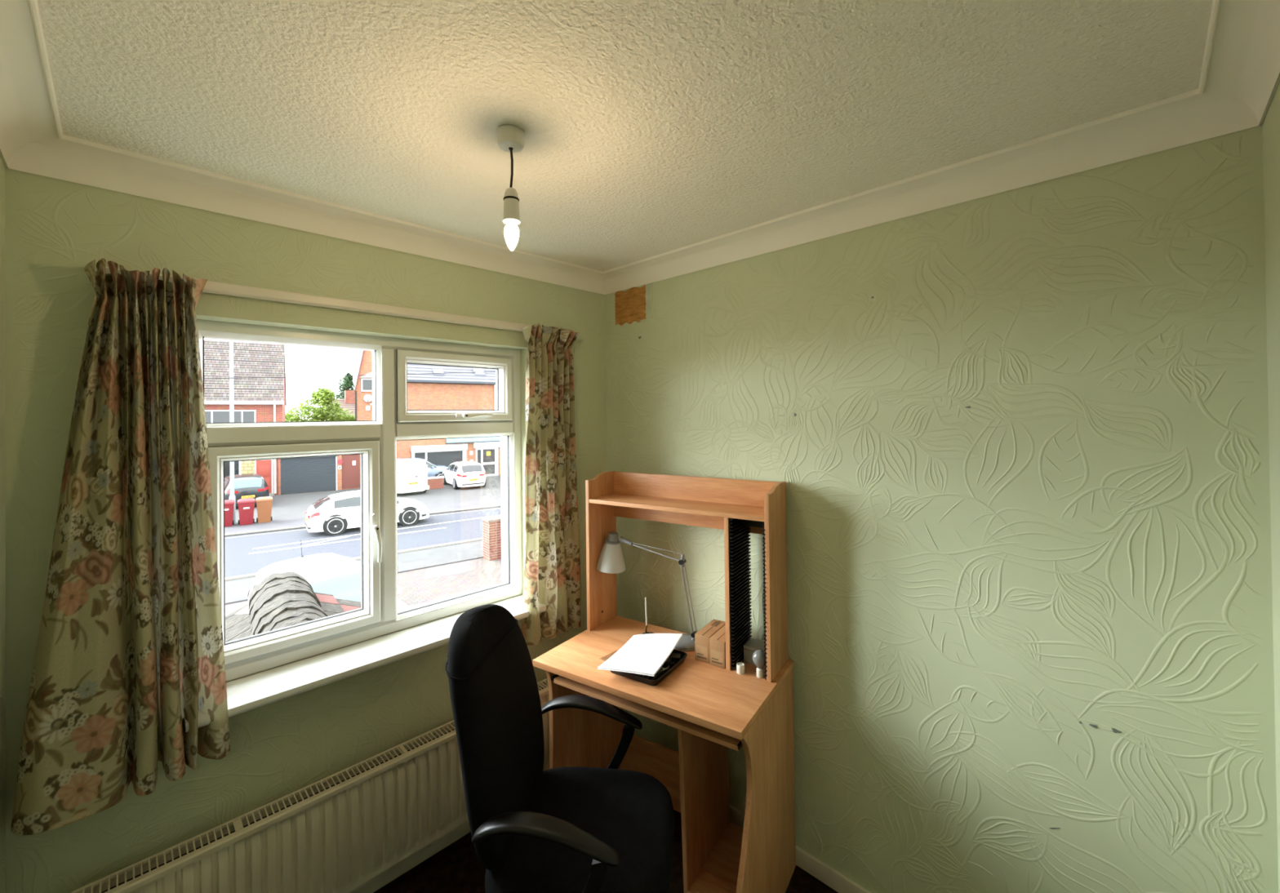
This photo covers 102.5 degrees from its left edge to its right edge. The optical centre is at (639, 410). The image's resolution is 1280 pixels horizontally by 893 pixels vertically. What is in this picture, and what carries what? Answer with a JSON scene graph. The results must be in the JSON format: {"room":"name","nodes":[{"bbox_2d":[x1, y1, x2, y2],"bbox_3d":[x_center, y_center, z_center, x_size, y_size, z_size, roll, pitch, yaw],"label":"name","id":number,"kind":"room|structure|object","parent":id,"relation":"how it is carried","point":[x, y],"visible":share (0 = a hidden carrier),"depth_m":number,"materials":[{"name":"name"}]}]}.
{"room":"home office","nodes":[
{"label":"home office","id":0,"kind":"room"},
{"bbox_2d":[0,155,5,892],"bbox_3d":[-0.762,0.451,0.294,2.430,2.479,0.271,-1,-1,45],"label":"wall","id":1,"kind":"structure","parent":0,"point":[2,250],"depth_m":1.21,"materials":[{"name":"paint"}]},
{"bbox_2d":[4,167,607,892],"bbox_3d":[-0.946,0.467,2.031,0.271,2.479,2.488,-1,-1,45],"label":"wall","id":2,"kind":"structure","parent":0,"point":[54,228],"depth_m":1.53,"materials":[{"name":"paint"}]},
{"bbox_2d":[71,678,549,892],"bbox_3d":[-0.900,1.435,1.763,0.146,0.498,1.412,-1,-1,45],"label":"radiator","id":3,"kind":"object","parent":2,"relation":"attached to","point":[338,834],"visible":0.63,"depth_m":1.62,"materials":[{"name":"beige metal"}]},
{"bbox_2d":[95,265,573,331],"bbox_3d":[-0.877,-0.362,1.900,0.036,0.032,1.575,-1,-1,45],"label":"track","id":4,"kind":"object","parent":2,"relation":"attached to","point":[215,287],"visible":0.54,"depth_m":1.74,"materials":[{"name":"beige"}]},
{"bbox_2d":[10,257,230,835],"bbox_3d":[-1.320,0.295,1.332,0.152,1.344,0.398,-1,-1,45],"label":"curtain","id":5,"kind":"object","parent":4,"relation":"hanging from","point":[130,648],"visible":1,"depth_m":1.32,"materials":[{"name":"multicoloured fabric"}]},
{"bbox_2d":[520,323,581,645],"bbox_3d":[-0.390,0.307,2.295,0.099,1.368,0.321,-1,-1,43],"label":"curtain","id":6,"kind":"object","parent":4,"relation":"hanging from","point":[552,569],"visible":0.99,"depth_m":2.28,"materials":[{"name":"multicoloured fabric"}]},
{"bbox_2d":[184,319,546,732],"bbox_3d":[-0.976,0.313,1.974,0.432,1.197,1.250,-1,-1,45],"label":"window","id":7,"kind":"structure","parent":2,"relation":"attached to","point":[375,440],"depth_m":1.90,"materials":[{"name":"white plastic"}]},
{"bbox_2d":[348,820,471,892],"bbox_3d":[-0.833,1.630,1.913,0.024,0.110,1.934,-1,-1,45],"label":"baseboard","id":8,"kind":"structure","parent":2,"relation":"attached to","point":[423,854],"depth_m":1.89,"materials":[{"name":"beige paint"}]},
{"bbox_2d":[373,809,838,892],"bbox_3d":[-0.066,1.720,1.168,2.160,0.100,1.948,-1,-1,45],"label":"floor","id":9,"kind":"structure","parent":0,"point":[457,868],"depth_m":1.86,"materials":[{"name":"carpet"}]},
{"bbox_2d":[444,604,674,892],"bbox_3d":[-0.217,1.136,1.493,0.633,1.076,0.590,-1,0,6],"label":"office chair","id":10,"kind":"object","parent":9,"relation":"on","point":[563,829],"visible":1,"depth_m":1.41,"materials":[{"name":"black fabric"}]},
{"bbox_2d":[532,471,795,892],"bbox_3d":[0.074,0.971,1.897,0.829,1.406,0.549,-1,-1,33],"label":"computer desk","id":11,"kind":"object","parent":9,"relation":"on","point":[713,709],"depth_m":1.85,"materials":[{"name":"brown wood"}]},
{"bbox_2d":[596,531,697,651],"bbox_3d":[0.024,0.729,2.143,0.493,0.406,0.131,-1,-1,33],"label":"desk lamp","id":12,"kind":"object","parent":11,"relation":"on","point":[611,560],"visible":0.82,"depth_m":2.19,"materials":[{"name":"grey metal"}]},
{"bbox_2d":[551,674,742,751],"bbox_3d":[0.070,0.998,1.850,0.797,0.016,0.471,-1,-1,45],"label":"keyboard tray","id":13,"kind":"object","parent":11,"relation":"on","point":[719,738],"depth_m":1.68,"materials":[{"name":"brown wood"}]},
{"bbox_2d":[642,597,653,634],"bbox_3d":[0.034,0.852,2.118,0.062,0.158,0.062,-1,-1,33],"label":"tv aerial","id":14,"kind":"object","parent":11,"relation":"on","point":[646,625],"visible":0.51,"depth_m":2.12,"materials":[{"name":"silver metal"}]},
{"bbox_2d":[609,648,687,685],"bbox_3d":[0.029,0.917,1.871,0.214,0.025,0.240,-1,-1,33],"label":"wire tray","id":15,"kind":"object","parent":11,"relation":"on","point":[657,678],"visible":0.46,"depth_m":1.79,"materials":[{"name":"black plastic"}]},
{"bbox_2d":[596,633,682,676],"bbox_3d":[0.008,0.878,1.885,0.201,0.033,0.310,-1,-1,25],"label":"paper sheet","id":16,"kind":"object","parent":15,"relation":"on","point":[642,653],"visible":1,"depth_m":1.87,"materials":[{"name":"white paper"}]},
{"bbox_2d":[657,664,669,673],"bbox_3d":[0.079,0.920,1.838,0.041,0.011,0.070,-1,-1,33],"label":"case","id":17,"kind":"object","parent":15,"relation":"in","point":[661,669],"visible":0.55,"depth_m":1.82,"materials":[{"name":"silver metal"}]},
{"bbox_2d":[662,661,675,666],"bbox_3d":[0.100,0.918,1.866,0.052,0.014,0.014,-1,0,4],"label":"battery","id":18,"kind":"object","parent":15,"relation":"in","point":[670,663],"visible":0.64,"depth_m":1.86,"materials":[{"name":"black plastic"}]},
{"bbox_2d":[671,653,680,664],"bbox_3d":[0.133,0.913,1.897,0.032,0.024,0.052,-1,0,10],"label":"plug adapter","id":19,"kind":"object","parent":15,"relation":"in","point":[675,657],"visible":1,"depth_m":1.88,"materials":[{"name":"black plastic"}]},
{"bbox_2d":[588,493,764,521],"bbox_3d":[0.158,0.379,2.054,0.769,0.016,0.195,-1,-1,33],"label":"shelf","id":20,"kind":"object","parent":11,"relation":"attached to","point":[731,510],"depth_m":2.03,"materials":[{"name":"brown wood"}]},
{"bbox_2d":[694,618,725,663],"bbox_3d":[0.274,0.879,1.967,0.058,0.097,0.166,-1,-1,33],"label":"cardboard box","id":21,"kind":"object","parent":11,"relation":"on","point":[702,637],"visible":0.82,"depth_m":1.91,"materials":[{"name":"brown cardboard"}]},
{"bbox_2d":[686,822,743,892],"bbox_3d":[0.346,1.627,1.794,0.243,0.016,0.399,-1,-1,33],"label":"shelf","id":22,"kind":"object","parent":11,"relation":"attached to","point":[718,872],"depth_m":1.83,"materials":[{"name":"brown wood"}]},
{"bbox_2d":[709,624,725,668],"bbox_3d":[0.323,0.878,1.927,0.060,0.097,0.166,-1,-1,33],"label":"cardboard box","id":23,"kind":"object","parent":11,"relation":"on","point":[717,641],"visible":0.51,"depth_m":1.86,"materials":[{"name":"brown cardboard"}]},
{"bbox_2d":[743,637,765,667],"bbox_3d":[0.437,0.894,1.900,0.086,0.062,0.076,-1,-1,33],"label":"box","id":24,"kind":"object","parent":11,"relation":"on","point":[752,645],"visible":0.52,"depth_m":1.88,"materials":[{"name":"grey"}]},
{"bbox_2d":[752,649,764,678],"bbox_3d":[0.417,0.879,1.787,0.051,0.090,0.051,-1,-1,33],"label":"light bulb","id":25,"kind":"object","parent":11,"relation":"on","point":[758,655],"visible":0.98,"depth_m":1.77,"materials":[{"name":"white glass"}]},
{"bbox_2d":[36,0,1213,271],"bbox_3d":[-0.094,-0.749,1.189,2.160,0.120,1.948,-1,-1,45],"label":"ceiling","id":26,"kind":"structure","parent":0,"point":[651,128],"depth_m":1.11,"materials":[{"name":"white paint"}]},
{"bbox_2d":[496,124,524,250],"bbox_3d":[-0.316,-0.539,1.262,0.067,0.293,0.067,-1,-1,45],"label":"pendant light","id":27,"kind":"object","parent":26,"relation":"hanging from","point":[510,139],"visible":1,"depth_m":1.25,"materials":[{"name":"white plastic"}]},
{"bbox_2d":[604,124,1278,892],"bbox_3d":[0.790,0.447,1.871,2.430,2.479,0.281,-1,-1,45],"label":"wall","id":28,"kind":"structure","parent":0,"point":[1018,438],"depth_m":1.45,"materials":[{"name":"paint"}]},
{"bbox_2d":[0,0,1279,294],"bbox_3d":[-0.093,-0.648,1.188,2.160,0.084,1.948,-1,-1,45],"label":"trim","id":29,"kind":"structure","parent":28,"relation":"attached to","point":[1239,81],"depth_m":1.38,"materials":[{"name":"white paint"}]},
{"bbox_2d":[728,803,871,892],"bbox_3d":[0.612,1.637,1.858,2.160,0.062,0.014,-1,-1,45],"label":"baseboard","id":30,"kind":"structure","parent":28,"relation":"attached to","point":[828,875],"depth_m":1.82,"materials":[{"name":"beige paint"}]},
{"bbox_2d":[1262,81,1279,892],"bbox_3d":[0.785,0.434,0.326,0.270,2.479,1.948,-1,-1,45],"label":"wall","id":31,"kind":"structure","parent":0,"point":[1271,123],"depth_m":1.07,"materials":[{"name":"paint"}]},
{"label":"outside","id":32,"kind":"structure","parent":0,"visible":0},
{"bbox_2d":[204,371,495,378],"bbox_3d":[-13.745,-1.319,17.394,0.271,1.874,30.012,-1,-1,43],"label":"overhead cable","id":33,"kind":"object","parent":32,"point":[484,371],"visible":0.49,"depth_m":19.23,"materials":[{"name":"black metal"}]},
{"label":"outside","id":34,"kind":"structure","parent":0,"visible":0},
{"bbox_2d":[225,557,501,616],"bbox_3d":[-1.533,4.629,12.408,15.240,0.300,40.000,-1,-1,45],"label":"driveway","id":35,"kind":"structure","parent":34,"point":[424,585],"depth_m":13.66,"materials":[{"name":"grey concrete"}]},
{"bbox_2d":[225,571,361,642],"bbox_3d":[-1.584,2.618,2.288,1.062,3.556,2.646,-1,-1,45],"label":"porch roof","id":36,"kind":"structure","parent":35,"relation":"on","point":[285,599],"depth_m":2.38,"materials":[{"name":"grey tile"}]},
{"bbox_2d":[247,540,408,610],"bbox_3d":[-5.880,3.591,9.694,4.138,1.893,2.021,-1,-1,39],"label":"car","id":37,"kind":"object","parent":35,"relation":"on","point":[338,575],"visible":0.27,"depth_m":9.63,"materials":[{"name":"white car paint"},{"name":"pale glass"}]},
{"bbox_2d":[397,586,401,594],"bbox_3d":[-4.746,3.487,9.950,0.130,0.130,0.200,-1,-1,39],"label":"mirror","id":38,"kind":"object","parent":37,"relation":"attached to","point":[399,589],"depth_m":9.96,"materials":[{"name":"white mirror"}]},
{"bbox_2d":[481,515,501,560],"bbox_3d":[-4.517,3.890,15.849,0.540,1.300,0.540,0,-1,-37],"label":"gate pillar","id":39,"kind":"structure","parent":35,"relation":"on","point":[491,524],"depth_m":15.64,"materials":[{"name":"brown brick"}]},
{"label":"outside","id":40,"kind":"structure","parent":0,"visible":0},
{"bbox_2d":[234,475,501,524],"bbox_3d":[-24.233,5.066,34.759,40.500,0.300,40.000,-1,-1,45],"label":"sidewalk","id":41,"kind":"structure","parent":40,"point":[285,506],"depth_m":28.14,"materials":[{"name":"grey concrete"}]},
{"bbox_2d":[228,340,235,523],"bbox_3d":[-16.509,0.226,20.966,2.007,8.980,0.280,-1,-1,45],"label":"lamp post","id":42,"kind":"object","parent":41,"relation":"on","point":[232,496],"visible":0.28,"depth_m":21.55,"materials":[{"name":"grey metal"}]},
{"bbox_2d":[204,339,286,496],"bbox_3d":[-26.709,0.327,30.445,9.360,9.162,8.610,0,-1,-34],"label":"house","id":43,"kind":"structure","parent":41,"relation":"on","point":[255,399],"depth_m":29.49,"materials":[{"name":"red brick"}]},
{"bbox_2d":[224,473,270,506],"bbox_3d":[-20.525,4.044,26.544,2.097,1.591,4.138,0,-1,-44],"label":"car","id":44,"kind":"object","parent":41,"relation":"on","point":[254,486],"visible":0.48,"depth_m":25.22,"materials":[{"name":"black metal"}]},
{"bbox_2d":[255,496,272,523],"bbox_3d":[-15.843,4.186,21.676,0.579,1.059,0.696,0,-1,-37],"label":"wheelie bin","id":45,"kind":"object","parent":41,"relation":"on","point":[264,504],"visible":1,"depth_m":21.45,"materials":[{"name":"brown plastic"}]},
{"bbox_2d":[278,454,359,494],"bbox_3d":[-20.712,3.429,33.175,4.160,2.870,6.140,0,-1,-34],"label":"garage","id":46,"kind":"structure","parent":41,"relation":"on","point":[319,473],"depth_m":30.62,"materials":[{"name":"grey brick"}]},
{"bbox_2d":[280,456,336,493],"bbox_3d":[-19.555,3.793,30.398,2.780,2.030,0.075,0,-1,-34],"label":"roller shutter","id":47,"kind":"object","parent":46,"relation":"hanging from","point":[304,474],"depth_m":30.34,"materials":[{"name":"grey metal"}]},
{"bbox_2d":[284,386,355,422],"bbox_3d":[-26.065,1.552,40.906,3.991,6.880,6.638,-1,-1,45],"label":"leafy tree","id":48,"kind":"object","parent":41,"relation":"on","point":[319,414],"visible":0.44,"depth_m":40.63,"materials":[{"name":"green plant"}]},
{"bbox_2d":[324,390,355,420],"bbox_3d":[-26.250,1.555,48.969,6.600,7.000,3.500,0,-1,-36],"label":"house","id":49,"kind":"structure","parent":41,"relation":"on","point":[348,402],"depth_m":48.78,"materials":[{"name":"red brick"}]},
{"bbox_2d":[334,373,355,399],"bbox_3d":[-29.331,0.652,51.406,2.846,8.922,3.808,-1,-1,45],"label":"leafy tree","id":50,"kind":"object","parent":41,"relation":"on","point":[348,383],"visible":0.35,"depth_m":51.10,"materials":[{"name":"green plant"}]},
{"bbox_2d":[354,350,372,484],"bbox_3d":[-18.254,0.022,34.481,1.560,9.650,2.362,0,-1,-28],"label":"house","id":51,"kind":"structure","parent":41,"relation":"on","point":[363,387],"depth_m":33.72,"materials":[{"name":"orange brick"}]},
{"bbox_2d":[360,372,372,377],"bbox_3d":[-17.855,-2.389,33.771,0.900,0.450,0.350,0,-1,-28],"label":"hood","id":52,"kind":"object","parent":51,"relation":"attached to","point":[364,375],"depth_m":33.68,"materials":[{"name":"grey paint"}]},
{"bbox_2d":[396,458,429,493],"bbox_3d":[-14.027,3.820,30.122,2.137,1.952,4.035,0,-1,-44],"label":"van","id":53,"kind":"object","parent":41,"relation":"on","point":[411,473],"visible":0.5,"depth_m":28.71,"materials":[{"name":"white metal"}]},
{"bbox_2d":[396,457,447,476],"bbox_3d":[-14.710,3.957,33.697,4.248,1.752,1.908,0,-1,-36],"label":"car","id":54,"kind":"object","parent":41,"relation":"on","point":[433,470],"visible":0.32,"depth_m":33.61,"materials":[{"name":"silver metal"}]},
{"bbox_2d":[426,475,444,489],"bbox_3d":[-12.730,4.398,31.166,1.600,0.720,0.300,0,-1,-36],"label":"wall","id":55,"kind":"structure","parent":41,"relation":"on","point":[434,482],"depth_m":31.25,"materials":[{"name":"red brick"}]},
{"bbox_2d":[396,364,500,475],"bbox_3d":[-12.681,-0.218,41.047,14.950,10.112,8.400,0,-1,-36],"label":"building","id":56,"kind":"structure","parent":41,"relation":"on","point":[451,390],"depth_m":36.09,"materials":[{"name":"orange brick"}]},
{"bbox_2d":[442,461,486,489],"bbox_3d":[-11.184,3.989,32.569,2.097,1.592,4.238,0,-1,-34],"label":"car","id":57,"kind":"object","parent":41,"relation":"on","point":[461,473],"visible":0.93,"depth_m":31.03,"materials":[{"name":"white metal"}]},
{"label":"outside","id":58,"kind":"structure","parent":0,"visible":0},
{"bbox_2d":[225,540,483,604],"bbox_3d":[-5.752,4.680,16.542,40.730,0.300,2.346,0,-1,-37],"label":"pavement","id":59,"kind":"structure","parent":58,"point":[237,590],"depth_m":15.62,"materials":[{"name":"grey concrete"}]},
{"bbox_2d":[224,537,483,581],"bbox_3d":[-6.537,4.550,17.334,40.438,0.090,0.139,0,-1,-37],"label":"kerb","id":60,"kind":"object","parent":59,"relation":"on","point":[480,539],"visible":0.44,"depth_m":16.75,"materials":[{"name":"grey concrete"}]},
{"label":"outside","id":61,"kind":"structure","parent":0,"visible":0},
{"bbox_2d":[224,497,501,536],"bbox_3d":[-12.085,4.802,22.798,41.571,0.300,2.537,0,-1,-33],"label":"pavement","id":62,"kind":"structure","parent":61,"point":[297,522],"depth_m":21.88,"materials":[{"name":"grey concrete"}]},
{"bbox_2d":[224,499,234,526],"bbox_3d":[-16.871,4.191,20.918,0.579,1.059,0.696,0,-1,-39],"label":"wheelie bin","id":63,"kind":"object","parent":62,"relation":"on","point":[228,504],"visible":0.56,"depth_m":20.77,"materials":[{"name":"red plastic"}]},
{"bbox_2d":[237,497,255,525],"bbox_3d":[-16.272,4.187,21.240,0.579,1.059,0.696,0,-1,-39],"label":"wheelie bin","id":64,"kind":"object","parent":62,"relation":"on","point":[246,506],"visible":1,"depth_m":21.02,"materials":[{"name":"red plastic"}]},
{"bbox_2d":[224,505,501,536],"bbox_3d":[-11.211,4.640,21.936,41.031,0.090,0.137,0,-1,-33],"label":"kerb","id":65,"kind":"object","parent":62,"relation":"on","point":[495,506],"depth_m":20.35,"materials":[{"name":"grey concrete"}]},
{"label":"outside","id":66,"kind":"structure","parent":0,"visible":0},
{"bbox_2d":[224,506,501,577],"bbox_3d":[-8.597,4.761,18.883,42.058,0.300,7.824,0,-1,-33],"label":"road","id":67,"kind":"structure","parent":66,"point":[237,559],"depth_m":18.29,"materials":[{"name":"grey asphalt"}]},
{"bbox_2d":[301,536,349,546],"bbox_3d":[-11.153,4.640,18.231,0.100,0.028,1.636,-1,-1,33],"label":"road marking","id":68,"kind":"object","parent":67,"relation":"on","point":[345,536],"visible":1,"depth_m":18.15,"materials":[{"name":"grey paint"}]},
{"bbox_2d":[248,527,446,554],"bbox_3d":[-10.151,4.631,18.437,6.188,0.028,0.110,0,-1,-36],"label":"road marking","id":69,"kind":"object","parent":67,"relation":"on","point":[442,527],"visible":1,"depth_m":17.90,"materials":[{"name":"grey paint"}]},
{"bbox_2d":[224,537,483,578],"bbox_3d":[-6.796,4.587,17.590,40.431,0.026,0.089,0,-1,-37],"label":"kerb line","id":70,"kind":"object","parent":67,"relation":"on","point":[482,537],"visible":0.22,"depth_m":17.06,"materials":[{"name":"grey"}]},
{"bbox_2d":[224,507,501,538],"bbox_3d":[-10.907,4.667,21.638,41.020,0.026,0.088,0,-1,-33],"label":"kerb line","id":71,"kind":"object","parent":67,"relation":"on","point":[499,508],"visible":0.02,"depth_m":20.06,"materials":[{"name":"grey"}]},
{"bbox_2d":[305,489,429,535],"bbox_3d":[-10.856,3.937,20.618,4.288,1.492,2.059,0,-1,-37],"label":"car","id":72,"kind":"object","parent":67,"relation":"on","point":[332,514],"visible":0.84,"depth_m":19.46,"materials":[{"name":"white metal"}]},
{"bbox_2d":[309,511,319,519],"bbox_3d":[-11.952,3.900,18.861,0.396,0.328,0.047,-1,0,-4],"label":"tail light","id":73,"kind":"object","parent":72,"relation":"attached to","point":[313,515],"depth_m":18.86,"materials":[{"name":"red plastic"}]},
{"bbox_2d":[252,515,500,549],"bbox_3d":[-9.414,4.636,20.098,9.171,0.028,0.110,0,-1,-38],"label":"road marking","id":74,"kind":"object","parent":67,"relation":"on","point":[495,515],"visible":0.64,"depth_m":18.98,"materials":[{"name":"grey paint"}]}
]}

